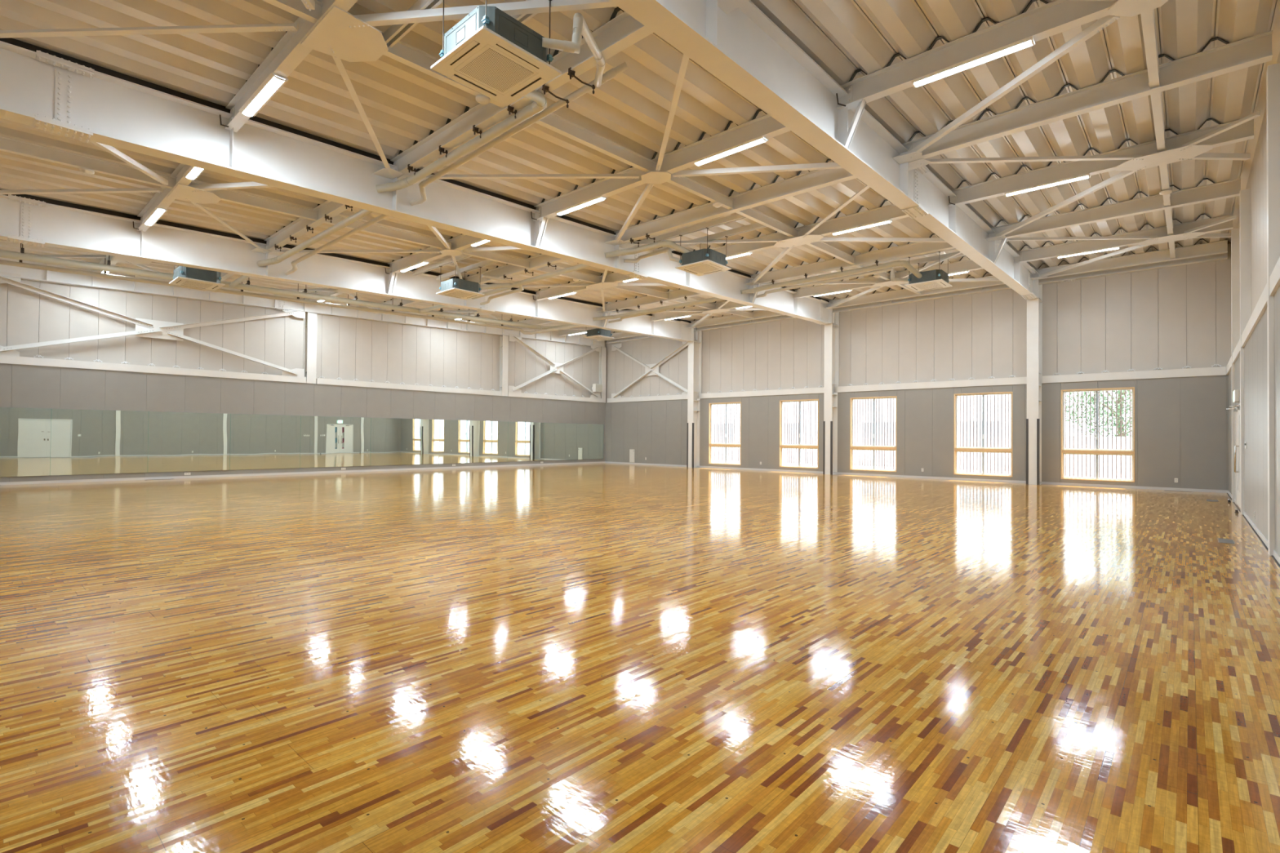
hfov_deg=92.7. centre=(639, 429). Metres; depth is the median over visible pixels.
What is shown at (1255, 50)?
roof beam
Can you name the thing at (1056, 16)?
roof beam
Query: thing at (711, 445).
window
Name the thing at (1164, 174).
joist
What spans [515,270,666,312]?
brace
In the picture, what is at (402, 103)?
ceiling
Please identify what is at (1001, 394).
screen
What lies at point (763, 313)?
roof beam
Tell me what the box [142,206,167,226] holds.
tube light
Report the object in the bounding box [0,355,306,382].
wall rail
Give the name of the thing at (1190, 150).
brace
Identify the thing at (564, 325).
pipe
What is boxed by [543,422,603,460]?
wall mirror
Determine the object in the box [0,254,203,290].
brace
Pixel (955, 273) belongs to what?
diffuser
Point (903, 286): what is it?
joist
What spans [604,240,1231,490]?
wall
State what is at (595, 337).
grille
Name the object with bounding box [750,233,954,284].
roof beam
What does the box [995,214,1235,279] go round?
brace
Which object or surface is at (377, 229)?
joist
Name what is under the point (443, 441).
wall mirror
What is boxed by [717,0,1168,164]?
brace
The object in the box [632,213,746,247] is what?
roof beam
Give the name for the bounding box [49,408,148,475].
wall mirror
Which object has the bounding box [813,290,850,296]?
diffuser
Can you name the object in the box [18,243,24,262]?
hanger
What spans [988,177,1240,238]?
roof beam
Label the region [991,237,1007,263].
knee brace
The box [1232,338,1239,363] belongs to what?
wall rail
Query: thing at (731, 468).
baseboard
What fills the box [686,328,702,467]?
steel column
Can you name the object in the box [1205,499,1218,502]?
floor hatch
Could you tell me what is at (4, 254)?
beam
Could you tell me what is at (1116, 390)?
screen
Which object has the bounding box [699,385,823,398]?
wall rail
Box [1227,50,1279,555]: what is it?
wall
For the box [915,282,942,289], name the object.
grille
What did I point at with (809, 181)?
roof beam
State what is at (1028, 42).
tube light
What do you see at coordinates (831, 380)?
steel column
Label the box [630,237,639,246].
hanger
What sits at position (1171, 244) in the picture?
joist
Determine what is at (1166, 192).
smoke detector
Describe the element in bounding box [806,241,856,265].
joist
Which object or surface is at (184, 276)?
air conditioner
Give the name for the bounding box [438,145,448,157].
hanger
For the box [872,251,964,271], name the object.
channel
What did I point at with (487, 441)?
wall mirror
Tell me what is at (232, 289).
brace
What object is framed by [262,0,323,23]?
joist
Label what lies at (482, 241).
tube light
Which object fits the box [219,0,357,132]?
roof beam
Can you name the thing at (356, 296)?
hanger
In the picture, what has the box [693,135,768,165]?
tube light
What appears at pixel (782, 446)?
window
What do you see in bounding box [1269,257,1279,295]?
wall rail
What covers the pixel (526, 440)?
wall mirror
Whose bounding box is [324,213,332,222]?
hanger
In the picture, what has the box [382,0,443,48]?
channel
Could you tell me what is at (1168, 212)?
joist
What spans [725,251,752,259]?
tube light
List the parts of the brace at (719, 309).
plate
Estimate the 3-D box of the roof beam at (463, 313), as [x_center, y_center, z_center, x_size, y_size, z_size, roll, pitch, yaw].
[-5.928,-4.762,23.497,6.038,0.454,0.150,0,-1,42]
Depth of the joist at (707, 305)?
23.09 m
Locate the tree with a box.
[1064,390,1131,436]
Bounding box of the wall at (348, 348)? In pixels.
[0,279,605,482]
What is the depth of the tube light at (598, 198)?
12.05 m
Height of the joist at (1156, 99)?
0.284 m
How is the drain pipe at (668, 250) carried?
attached to the air conditioner at (700, 262)
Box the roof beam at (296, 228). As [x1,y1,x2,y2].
[263,200,351,252]
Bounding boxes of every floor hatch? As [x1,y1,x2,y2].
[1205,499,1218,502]
[1217,537,1235,544]
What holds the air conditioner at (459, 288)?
hanging from the channel at (447, 261)
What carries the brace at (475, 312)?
attached to the girder at (24, 219)
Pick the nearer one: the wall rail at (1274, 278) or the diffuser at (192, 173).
the wall rail at (1274, 278)
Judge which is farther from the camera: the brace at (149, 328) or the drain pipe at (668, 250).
the brace at (149, 328)
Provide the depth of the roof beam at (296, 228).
13.61 m
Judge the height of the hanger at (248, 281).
0.580 m
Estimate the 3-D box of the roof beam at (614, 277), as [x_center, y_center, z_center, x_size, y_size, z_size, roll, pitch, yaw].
[-1.222,-4.765,19.209,6.646,0.473,0.224,0,-1,42]
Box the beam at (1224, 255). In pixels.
[606,253,1227,343]
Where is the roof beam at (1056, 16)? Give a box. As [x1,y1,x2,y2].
[835,0,1117,110]
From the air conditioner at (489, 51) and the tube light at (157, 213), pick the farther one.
the tube light at (157, 213)
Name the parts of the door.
handle, handle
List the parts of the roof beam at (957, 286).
plate, tight frame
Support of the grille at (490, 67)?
attached to the air conditioner at (489, 51)
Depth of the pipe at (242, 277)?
16.77 m
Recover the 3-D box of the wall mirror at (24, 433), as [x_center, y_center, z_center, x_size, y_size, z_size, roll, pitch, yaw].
[-16.808,0.317,15.907,0.010,1.830,2.100,0,-1,43]
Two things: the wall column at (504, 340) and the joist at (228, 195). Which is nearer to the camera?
the joist at (228, 195)
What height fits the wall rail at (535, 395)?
0.299 m
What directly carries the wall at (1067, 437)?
on the floor at (713, 460)
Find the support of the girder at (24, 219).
attached to the steel column at (695, 347)
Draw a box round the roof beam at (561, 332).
[557,326,595,336]
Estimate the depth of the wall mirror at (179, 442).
18.99 m
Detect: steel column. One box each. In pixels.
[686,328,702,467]
[822,308,839,475]
[1026,279,1042,484]
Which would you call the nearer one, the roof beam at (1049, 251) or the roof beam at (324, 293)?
the roof beam at (1049, 251)
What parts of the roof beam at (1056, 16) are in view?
plate, tight frame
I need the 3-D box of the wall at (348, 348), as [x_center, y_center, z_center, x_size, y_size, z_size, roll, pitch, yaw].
[-10.329,-1.891,23.398,0.340,6.950,25.400,0,-1,42]
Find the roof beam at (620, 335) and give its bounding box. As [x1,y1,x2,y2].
[602,331,644,341]
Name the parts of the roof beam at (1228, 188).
plate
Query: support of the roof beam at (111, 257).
attached to the girder at (24, 219)
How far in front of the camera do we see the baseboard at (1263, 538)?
9.00 m
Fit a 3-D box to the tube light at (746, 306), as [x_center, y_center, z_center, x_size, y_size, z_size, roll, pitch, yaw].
[4.164,-4.623,22.776,1.320,0.052,0.196,0,-1,42]
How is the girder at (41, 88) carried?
on the steel column at (831, 380)
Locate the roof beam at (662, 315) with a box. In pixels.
[651,300,746,321]
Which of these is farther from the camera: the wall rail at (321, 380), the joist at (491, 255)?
the wall rail at (321, 380)
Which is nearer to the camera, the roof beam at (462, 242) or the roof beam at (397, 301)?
the roof beam at (462, 242)
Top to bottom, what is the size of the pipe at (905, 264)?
0.458 m
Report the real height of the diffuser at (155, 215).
0.018 m
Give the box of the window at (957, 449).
[953,391,1013,476]
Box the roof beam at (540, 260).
[463,253,565,284]
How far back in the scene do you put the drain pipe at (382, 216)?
13.26 m
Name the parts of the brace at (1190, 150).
plate, brace arm, brace arm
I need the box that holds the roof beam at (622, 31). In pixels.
[390,6,653,177]
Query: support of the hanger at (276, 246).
hanging from the roof beam at (296, 228)
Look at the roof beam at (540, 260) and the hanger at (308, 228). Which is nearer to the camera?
the hanger at (308, 228)
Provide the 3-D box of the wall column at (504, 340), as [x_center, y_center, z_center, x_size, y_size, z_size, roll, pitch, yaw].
[-6.207,-2.912,27.847,0.223,2.756,0.322,0,-1,42]
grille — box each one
[182,280,212,288]
[446,291,472,297]
[458,48,533,92]
[591,336,607,339]
[595,384,602,391]
[688,264,719,273]
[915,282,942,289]
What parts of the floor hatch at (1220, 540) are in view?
hatch lid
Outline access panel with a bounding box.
[629,448,634,462]
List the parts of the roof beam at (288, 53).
plate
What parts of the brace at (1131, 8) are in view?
plate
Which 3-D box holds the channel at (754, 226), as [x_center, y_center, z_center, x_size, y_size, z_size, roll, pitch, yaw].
[1.627,-4.641,14.839,3.388,0.120,0.100,0,-1,42]
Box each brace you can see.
[0,0,617,179]
[0,141,273,253]
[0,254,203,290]
[0,271,305,377]
[203,288,377,313]
[268,225,524,279]
[377,310,509,329]
[387,272,397,294]
[396,53,843,245]
[508,333,600,398]
[510,327,605,341]
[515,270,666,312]
[535,216,548,247]
[603,311,610,327]
[605,300,764,328]
[611,337,694,398]
[619,185,946,285]
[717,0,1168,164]
[751,283,760,302]
[753,251,999,308]
[843,98,866,148]
[908,110,1260,241]
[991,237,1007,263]
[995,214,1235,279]
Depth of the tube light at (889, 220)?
13.61 m
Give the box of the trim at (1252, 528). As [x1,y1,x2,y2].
[1226,493,1279,568]
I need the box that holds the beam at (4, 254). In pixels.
[0,249,541,329]
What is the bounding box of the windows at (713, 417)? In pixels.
[711,394,1010,469]
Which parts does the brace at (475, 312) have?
plate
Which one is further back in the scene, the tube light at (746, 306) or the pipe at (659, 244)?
the tube light at (746, 306)
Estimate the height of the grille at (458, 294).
0.005 m
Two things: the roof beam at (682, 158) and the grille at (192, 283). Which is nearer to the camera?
the roof beam at (682, 158)
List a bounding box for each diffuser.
[145,208,164,225]
[186,167,203,179]
[401,262,426,271]
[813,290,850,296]
[948,271,967,275]
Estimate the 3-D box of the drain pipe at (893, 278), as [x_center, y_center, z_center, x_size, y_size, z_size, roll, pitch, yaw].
[7.127,-4.250,16.808,0.515,0.342,0.116,1,-1,-12]
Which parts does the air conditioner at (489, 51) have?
hanger rod, casing, hanger rod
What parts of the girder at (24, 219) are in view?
splice plate, splice plate, splice plate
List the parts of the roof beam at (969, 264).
plate, tight frame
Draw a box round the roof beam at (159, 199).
[133,163,192,231]
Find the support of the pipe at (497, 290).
attached to the girder at (24, 219)
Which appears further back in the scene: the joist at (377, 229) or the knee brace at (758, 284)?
the knee brace at (758, 284)
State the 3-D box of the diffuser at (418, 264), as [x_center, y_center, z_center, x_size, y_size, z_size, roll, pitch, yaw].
[-6.143,-4.416,16.591,1.280,0.018,0.120,0,-1,42]
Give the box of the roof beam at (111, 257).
[96,254,117,278]
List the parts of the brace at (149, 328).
plate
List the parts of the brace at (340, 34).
plate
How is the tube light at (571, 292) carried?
attached to the roof beam at (614, 277)
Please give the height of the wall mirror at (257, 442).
1.830 m
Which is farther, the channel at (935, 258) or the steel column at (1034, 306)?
the steel column at (1034, 306)
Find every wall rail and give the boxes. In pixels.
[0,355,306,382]
[315,376,502,395]
[506,391,601,402]
[607,393,687,402]
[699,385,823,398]
[837,375,1026,392]
[1041,364,1226,383]
[1226,355,1231,374]
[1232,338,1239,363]
[1241,284,1266,347]
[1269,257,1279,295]
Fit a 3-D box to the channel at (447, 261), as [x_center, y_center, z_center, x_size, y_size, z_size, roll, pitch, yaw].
[-5.467,-4.641,16.989,3.308,0.120,0.100,0,-1,42]
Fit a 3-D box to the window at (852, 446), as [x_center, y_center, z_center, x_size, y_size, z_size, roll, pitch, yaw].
[8.828,0.153,23.056,1.764,2.790,0.212,0,-1,42]
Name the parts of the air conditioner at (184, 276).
casing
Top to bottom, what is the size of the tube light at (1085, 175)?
0.052 m
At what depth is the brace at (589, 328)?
28.07 m
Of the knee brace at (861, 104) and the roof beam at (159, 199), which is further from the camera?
the roof beam at (159, 199)
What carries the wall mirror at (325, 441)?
attached to the wall at (348, 348)
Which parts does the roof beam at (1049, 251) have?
plate, tight frame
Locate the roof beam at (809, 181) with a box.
[613,158,856,244]
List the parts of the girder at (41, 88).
splice plate, splice plate, splice plate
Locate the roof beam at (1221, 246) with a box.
[1032,238,1227,279]
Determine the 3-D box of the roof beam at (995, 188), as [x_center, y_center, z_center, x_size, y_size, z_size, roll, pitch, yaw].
[7.921,-4.787,10.973,4.398,0.473,0.224,0,-1,42]
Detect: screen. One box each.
[714,404,740,463]
[784,400,817,466]
[853,398,893,469]
[959,394,1009,474]
[1065,390,1130,479]
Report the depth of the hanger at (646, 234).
14.11 m
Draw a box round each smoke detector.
[79,167,94,174]
[475,94,490,104]
[712,202,722,207]
[1159,189,1172,195]
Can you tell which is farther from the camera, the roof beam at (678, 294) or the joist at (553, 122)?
the roof beam at (678, 294)
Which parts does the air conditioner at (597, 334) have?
casing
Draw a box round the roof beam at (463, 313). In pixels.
[442,309,476,321]
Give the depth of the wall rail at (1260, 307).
9.22 m
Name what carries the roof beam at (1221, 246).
attached to the girder at (742, 47)
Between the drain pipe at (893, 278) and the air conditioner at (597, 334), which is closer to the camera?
the drain pipe at (893, 278)
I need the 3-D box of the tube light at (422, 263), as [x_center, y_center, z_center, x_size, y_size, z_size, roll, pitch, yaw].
[-6.143,-4.429,16.591,1.320,0.052,0.196,0,-1,42]
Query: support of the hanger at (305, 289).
hanging from the ceiling
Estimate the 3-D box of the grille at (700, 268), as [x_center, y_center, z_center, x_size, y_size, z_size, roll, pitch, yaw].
[1.499,-3.805,14.421,0.540,0.005,0.540,0,-1,42]
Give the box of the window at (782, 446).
[778,399,818,468]
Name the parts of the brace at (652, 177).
plate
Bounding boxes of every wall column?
[304,311,317,383]
[499,335,508,396]
[599,346,606,402]
[1231,227,1239,502]
[1239,188,1251,515]
[1266,62,1279,555]
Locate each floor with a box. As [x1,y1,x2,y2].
[0,462,1279,852]
[711,458,1131,479]
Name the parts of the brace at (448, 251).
plate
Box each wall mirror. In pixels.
[0,407,51,476]
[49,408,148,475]
[147,411,231,472]
[230,413,300,470]
[300,415,370,467]
[370,417,422,466]
[421,419,467,464]
[466,420,507,462]
[507,422,544,462]
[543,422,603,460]
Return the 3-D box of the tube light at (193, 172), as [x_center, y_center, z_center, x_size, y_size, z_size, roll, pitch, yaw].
[-7.270,-4.344,10.081,1.320,0.052,0.196,0,-1,42]
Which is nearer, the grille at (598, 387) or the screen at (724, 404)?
the screen at (724, 404)
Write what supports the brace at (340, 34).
attached to the girder at (41, 88)
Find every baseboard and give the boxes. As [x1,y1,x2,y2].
[0,461,604,484]
[604,461,1227,493]
[1227,490,1279,564]
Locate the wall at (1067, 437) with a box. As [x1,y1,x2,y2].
[1064,436,1131,477]
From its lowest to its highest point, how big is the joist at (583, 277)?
0.284 m
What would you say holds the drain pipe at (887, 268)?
attached to the girder at (41, 88)
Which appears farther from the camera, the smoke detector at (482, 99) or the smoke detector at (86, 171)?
the smoke detector at (86, 171)
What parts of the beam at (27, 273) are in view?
splice plate, splice plate, splice plate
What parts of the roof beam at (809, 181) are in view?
tight frame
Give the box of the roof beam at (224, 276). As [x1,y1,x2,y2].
[218,271,233,280]
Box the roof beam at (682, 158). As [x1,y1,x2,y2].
[530,108,790,222]
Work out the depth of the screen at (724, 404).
27.99 m
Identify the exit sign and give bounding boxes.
[1232,389,1239,402]
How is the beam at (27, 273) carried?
attached to the wall at (348, 348)
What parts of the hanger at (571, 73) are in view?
hanger arm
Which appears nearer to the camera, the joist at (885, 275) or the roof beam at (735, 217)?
the roof beam at (735, 217)
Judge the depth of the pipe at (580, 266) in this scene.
17.34 m
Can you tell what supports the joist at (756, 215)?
attached to the roof beam at (809, 181)
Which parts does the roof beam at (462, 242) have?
plate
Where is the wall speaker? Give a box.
[591,383,602,392]
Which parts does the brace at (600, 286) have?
plate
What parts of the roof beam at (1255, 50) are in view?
plate, tight frame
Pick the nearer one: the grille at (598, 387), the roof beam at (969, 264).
the roof beam at (969, 264)
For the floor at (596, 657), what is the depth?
3.69 m
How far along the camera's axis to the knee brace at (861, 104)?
8.36 m
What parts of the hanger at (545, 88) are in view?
hanger arm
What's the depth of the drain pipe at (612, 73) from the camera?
8.86 m
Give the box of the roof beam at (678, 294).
[602,288,702,311]
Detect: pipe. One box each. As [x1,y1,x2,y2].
[0,259,583,334]
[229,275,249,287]
[257,208,373,266]
[284,213,389,275]
[375,89,546,192]
[409,62,628,205]
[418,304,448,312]
[471,287,511,299]
[479,263,591,289]
[480,274,524,305]
[542,12,605,87]
[542,324,573,328]
[592,297,722,320]
[604,240,691,257]
[608,310,666,323]
[623,247,681,262]
[740,260,921,293]
[755,266,893,297]
[890,268,908,281]
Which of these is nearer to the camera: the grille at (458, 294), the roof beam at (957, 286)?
the grille at (458, 294)
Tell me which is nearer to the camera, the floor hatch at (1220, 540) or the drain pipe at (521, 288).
the floor hatch at (1220, 540)
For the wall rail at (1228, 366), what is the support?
attached to the wall at (1255, 357)
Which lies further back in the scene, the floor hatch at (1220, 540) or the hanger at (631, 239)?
the hanger at (631, 239)
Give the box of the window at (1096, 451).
[1061,386,1134,482]
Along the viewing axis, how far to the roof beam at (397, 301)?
22.30 m
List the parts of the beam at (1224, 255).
splice plate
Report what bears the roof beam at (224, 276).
attached to the girder at (24, 219)
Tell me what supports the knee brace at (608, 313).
attached to the girder at (24, 219)
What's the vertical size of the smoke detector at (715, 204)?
0.075 m
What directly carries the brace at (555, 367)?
attached to the wall rail at (535, 395)
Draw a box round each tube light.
[99,263,115,274]
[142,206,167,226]
[182,165,204,179]
[238,72,288,116]
[399,261,429,271]
[470,239,489,246]
[546,291,577,298]
[555,195,606,215]
[568,331,586,335]
[622,277,636,282]
[664,315,691,319]
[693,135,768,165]
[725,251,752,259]
[735,305,751,309]
[813,288,852,297]
[831,218,892,235]
[911,35,1035,87]
[948,270,968,275]
[1004,173,1090,196]
[1057,245,1119,258]
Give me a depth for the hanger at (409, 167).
10.24 m
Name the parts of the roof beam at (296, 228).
plate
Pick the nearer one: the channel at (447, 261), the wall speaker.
the channel at (447, 261)
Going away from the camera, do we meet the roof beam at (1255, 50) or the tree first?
the roof beam at (1255, 50)
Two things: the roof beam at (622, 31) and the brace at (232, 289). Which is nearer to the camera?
the roof beam at (622, 31)
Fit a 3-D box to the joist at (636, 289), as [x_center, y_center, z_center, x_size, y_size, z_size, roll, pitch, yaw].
[-0.095,-4.709,20.476,0.110,0.299,3.300,0,-1,42]
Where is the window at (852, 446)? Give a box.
[849,395,897,471]
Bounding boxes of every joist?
[0,135,177,188]
[188,181,319,221]
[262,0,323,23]
[324,215,452,249]
[376,28,506,108]
[460,246,530,268]
[516,102,657,173]
[533,265,602,283]
[613,282,669,299]
[666,173,734,209]
[672,297,716,309]
[723,311,753,318]
[735,208,799,237]
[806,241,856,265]
[856,264,890,280]
[897,282,921,294]
[1140,8,1159,88]
[1150,91,1165,152]
[1159,164,1170,206]
[1164,208,1173,235]
[1168,241,1175,258]
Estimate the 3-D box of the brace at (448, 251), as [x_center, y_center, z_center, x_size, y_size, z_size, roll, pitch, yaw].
[-4.961,-4.481,15.057,6.646,0.261,5.540,0,-1,42]
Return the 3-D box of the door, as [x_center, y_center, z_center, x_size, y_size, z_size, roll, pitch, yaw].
[12.667,0.560,12.936,0.312,2.170,1.900,0,-1,42]
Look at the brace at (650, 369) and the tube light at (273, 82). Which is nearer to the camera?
the tube light at (273, 82)
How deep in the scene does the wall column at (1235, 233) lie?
14.09 m
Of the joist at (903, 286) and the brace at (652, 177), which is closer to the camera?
the brace at (652, 177)
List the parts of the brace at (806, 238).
plate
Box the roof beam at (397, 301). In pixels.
[377,297,419,311]
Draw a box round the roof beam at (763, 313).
[690,310,784,328]
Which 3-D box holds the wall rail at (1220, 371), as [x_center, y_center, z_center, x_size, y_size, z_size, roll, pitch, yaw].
[14.383,-1.643,18.036,4.220,0.319,0.185,0,-1,42]
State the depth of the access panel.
31.18 m
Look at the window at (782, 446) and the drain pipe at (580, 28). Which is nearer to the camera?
the drain pipe at (580, 28)
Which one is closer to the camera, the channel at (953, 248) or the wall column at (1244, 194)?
the wall column at (1244, 194)
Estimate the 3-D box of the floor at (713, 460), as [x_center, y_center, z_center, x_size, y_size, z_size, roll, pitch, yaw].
[33.278,2.282,41.664,80.000,0.200,59.380,0,-1,42]
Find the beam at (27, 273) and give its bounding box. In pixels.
[0,257,604,347]
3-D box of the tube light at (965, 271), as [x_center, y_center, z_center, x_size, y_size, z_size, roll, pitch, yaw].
[9.120,-4.635,18.312,1.320,0.052,0.196,0,-1,42]
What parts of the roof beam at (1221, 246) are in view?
plate, tight frame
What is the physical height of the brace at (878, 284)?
0.264 m
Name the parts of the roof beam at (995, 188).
plate, tight frame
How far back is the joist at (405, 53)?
7.48 m
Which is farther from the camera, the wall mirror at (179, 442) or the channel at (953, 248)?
the wall mirror at (179, 442)
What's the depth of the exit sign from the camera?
12.81 m
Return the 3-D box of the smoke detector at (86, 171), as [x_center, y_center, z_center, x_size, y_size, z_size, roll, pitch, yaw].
[-9.290,-4.346,10.258,0.192,0.075,0.190,0,-1,42]
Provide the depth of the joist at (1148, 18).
7.27 m
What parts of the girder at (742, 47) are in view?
splice plate, splice plate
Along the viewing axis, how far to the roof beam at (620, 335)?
31.07 m
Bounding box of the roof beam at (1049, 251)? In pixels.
[1013,213,1233,262]
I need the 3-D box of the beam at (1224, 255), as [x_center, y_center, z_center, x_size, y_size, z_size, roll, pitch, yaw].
[7.107,-4.806,24.631,23.930,0.374,0.200,0,-1,42]
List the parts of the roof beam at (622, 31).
plate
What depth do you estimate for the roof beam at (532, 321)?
26.82 m
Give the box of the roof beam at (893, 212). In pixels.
[693,199,909,256]
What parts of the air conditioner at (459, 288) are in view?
casing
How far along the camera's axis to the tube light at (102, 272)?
16.69 m
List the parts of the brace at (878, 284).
plate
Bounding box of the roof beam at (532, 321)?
[510,318,555,328]
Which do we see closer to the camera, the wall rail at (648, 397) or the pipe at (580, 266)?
the pipe at (580, 266)
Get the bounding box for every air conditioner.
[168,266,225,290]
[430,0,561,106]
[435,261,484,299]
[582,328,613,340]
[675,227,731,275]
[904,251,952,291]
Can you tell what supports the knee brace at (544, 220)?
attached to the girder at (41, 88)
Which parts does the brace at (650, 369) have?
plate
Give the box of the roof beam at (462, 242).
[385,233,481,275]
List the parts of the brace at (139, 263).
plate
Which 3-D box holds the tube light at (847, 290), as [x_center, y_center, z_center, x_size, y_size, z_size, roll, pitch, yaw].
[6.505,-4.629,20.668,1.320,0.052,0.196,0,-1,42]
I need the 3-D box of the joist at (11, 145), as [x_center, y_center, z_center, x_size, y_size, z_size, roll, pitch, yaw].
[-9.453,-4.480,10.085,0.110,0.287,2.900,0,-1,42]
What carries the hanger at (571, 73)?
hanging from the roof beam at (622, 31)
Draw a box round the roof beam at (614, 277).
[533,271,631,301]
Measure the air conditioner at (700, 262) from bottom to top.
0.826 m
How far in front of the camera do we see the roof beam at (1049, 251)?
15.61 m
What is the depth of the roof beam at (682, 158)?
10.46 m
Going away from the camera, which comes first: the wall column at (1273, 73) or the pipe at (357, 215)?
the wall column at (1273, 73)
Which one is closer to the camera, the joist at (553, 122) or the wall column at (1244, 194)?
the joist at (553, 122)
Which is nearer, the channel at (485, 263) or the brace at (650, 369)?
the channel at (485, 263)
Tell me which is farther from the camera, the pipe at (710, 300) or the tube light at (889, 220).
the pipe at (710, 300)
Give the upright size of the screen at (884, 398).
3.280 m
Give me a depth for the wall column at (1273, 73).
7.51 m
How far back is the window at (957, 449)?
20.59 m
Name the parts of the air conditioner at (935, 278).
casing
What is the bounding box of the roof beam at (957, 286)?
[827,271,1004,308]
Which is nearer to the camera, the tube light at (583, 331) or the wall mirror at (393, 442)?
the wall mirror at (393, 442)
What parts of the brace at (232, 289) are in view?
plate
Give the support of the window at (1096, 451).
in the wall at (1179, 317)
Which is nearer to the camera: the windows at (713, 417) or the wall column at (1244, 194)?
the wall column at (1244, 194)
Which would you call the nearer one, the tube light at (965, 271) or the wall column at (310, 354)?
the tube light at (965, 271)
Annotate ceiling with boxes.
[0,0,1279,333]
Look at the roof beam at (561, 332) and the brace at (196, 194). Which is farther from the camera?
the roof beam at (561, 332)
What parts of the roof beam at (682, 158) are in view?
plate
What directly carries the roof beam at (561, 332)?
attached to the girder at (24, 219)
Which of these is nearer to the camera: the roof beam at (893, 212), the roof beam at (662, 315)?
the roof beam at (893, 212)
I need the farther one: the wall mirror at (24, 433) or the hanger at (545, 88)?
the wall mirror at (24, 433)
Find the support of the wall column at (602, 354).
attached to the wall at (348, 348)
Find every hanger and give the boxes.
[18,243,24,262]
[103,255,110,273]
[240,279,250,291]
[275,244,281,251]
[289,235,297,242]
[297,283,306,298]
[306,225,313,233]
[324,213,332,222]
[346,292,357,305]
[407,164,416,175]
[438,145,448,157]
[472,124,482,137]
[506,104,516,118]
[542,83,568,107]
[567,66,595,93]
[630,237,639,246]
[645,233,655,242]
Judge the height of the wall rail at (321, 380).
0.299 m
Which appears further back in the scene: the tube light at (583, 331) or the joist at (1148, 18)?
the tube light at (583, 331)
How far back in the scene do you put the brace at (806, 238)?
14.80 m
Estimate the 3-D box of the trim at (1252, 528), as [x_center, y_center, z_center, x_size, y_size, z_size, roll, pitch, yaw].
[7.467,1.537,7.171,0.018,0.006,25.200,0,-1,42]
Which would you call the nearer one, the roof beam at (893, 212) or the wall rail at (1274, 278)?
the wall rail at (1274, 278)
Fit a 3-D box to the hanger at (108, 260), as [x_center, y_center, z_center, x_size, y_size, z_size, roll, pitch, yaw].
[-13.747,-4.385,15.754,0.780,0.580,0.050,0,-1,42]
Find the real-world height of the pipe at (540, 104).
0.410 m
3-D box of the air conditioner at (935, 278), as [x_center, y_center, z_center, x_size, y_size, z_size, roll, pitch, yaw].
[7.925,-4.353,16.760,0.950,0.826,0.950,0,-1,42]
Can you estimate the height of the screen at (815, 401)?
3.280 m
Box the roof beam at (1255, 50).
[899,30,1272,161]
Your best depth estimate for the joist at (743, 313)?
25.28 m
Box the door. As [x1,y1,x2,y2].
[1226,403,1240,511]
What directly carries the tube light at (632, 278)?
attached to the roof beam at (614, 277)
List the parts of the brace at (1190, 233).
plate, brace arm, brace arm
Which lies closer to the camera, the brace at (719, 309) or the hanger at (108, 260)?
the hanger at (108, 260)
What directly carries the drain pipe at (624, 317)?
attached to the girder at (24, 219)
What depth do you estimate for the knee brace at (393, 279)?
17.36 m
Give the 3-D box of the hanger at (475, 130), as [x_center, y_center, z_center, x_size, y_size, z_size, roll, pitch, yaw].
[-2.381,-4.375,8.963,0.100,0.145,0.141,0,-1,42]
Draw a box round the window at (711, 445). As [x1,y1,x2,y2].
[708,401,741,465]
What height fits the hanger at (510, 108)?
0.145 m
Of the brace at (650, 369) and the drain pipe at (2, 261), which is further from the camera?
the brace at (650, 369)
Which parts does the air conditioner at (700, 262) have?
casing, hanger rod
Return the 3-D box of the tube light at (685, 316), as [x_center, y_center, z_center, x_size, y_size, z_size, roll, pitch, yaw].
[1.549,-4.617,25.132,1.320,0.052,0.196,0,-1,42]
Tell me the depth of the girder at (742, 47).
7.88 m
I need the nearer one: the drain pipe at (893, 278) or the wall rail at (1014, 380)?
the drain pipe at (893, 278)
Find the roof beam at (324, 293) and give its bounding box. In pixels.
[307,288,342,304]
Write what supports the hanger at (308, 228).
hanging from the roof beam at (296, 228)
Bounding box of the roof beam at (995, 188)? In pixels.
[947,118,1253,206]
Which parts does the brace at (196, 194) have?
plate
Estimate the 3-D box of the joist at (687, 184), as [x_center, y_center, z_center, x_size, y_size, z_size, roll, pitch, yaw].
[1.099,-4.627,11.714,0.110,0.273,2.420,0,-1,42]
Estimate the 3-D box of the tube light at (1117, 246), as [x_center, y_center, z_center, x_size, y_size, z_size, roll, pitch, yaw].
[11.714,-4.641,15.976,1.320,0.052,0.196,0,-1,42]
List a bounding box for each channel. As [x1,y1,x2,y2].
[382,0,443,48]
[412,253,471,275]
[436,259,497,280]
[441,0,537,78]
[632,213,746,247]
[653,222,766,255]
[862,248,955,266]
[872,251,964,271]
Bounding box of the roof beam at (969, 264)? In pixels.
[793,255,982,298]
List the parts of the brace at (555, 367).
plate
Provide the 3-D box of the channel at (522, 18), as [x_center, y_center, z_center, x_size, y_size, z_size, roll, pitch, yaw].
[-1.232,-4.541,6.618,3.328,0.120,0.100,0,-1,42]
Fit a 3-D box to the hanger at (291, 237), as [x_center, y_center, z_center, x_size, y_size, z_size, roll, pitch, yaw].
[-7.917,-4.362,13.949,0.100,0.145,0.141,0,-1,42]
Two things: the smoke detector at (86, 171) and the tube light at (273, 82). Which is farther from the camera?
the smoke detector at (86, 171)
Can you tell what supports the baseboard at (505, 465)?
attached to the wall at (348, 348)
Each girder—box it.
[0,37,831,324]
[0,189,693,342]
[609,0,1038,299]

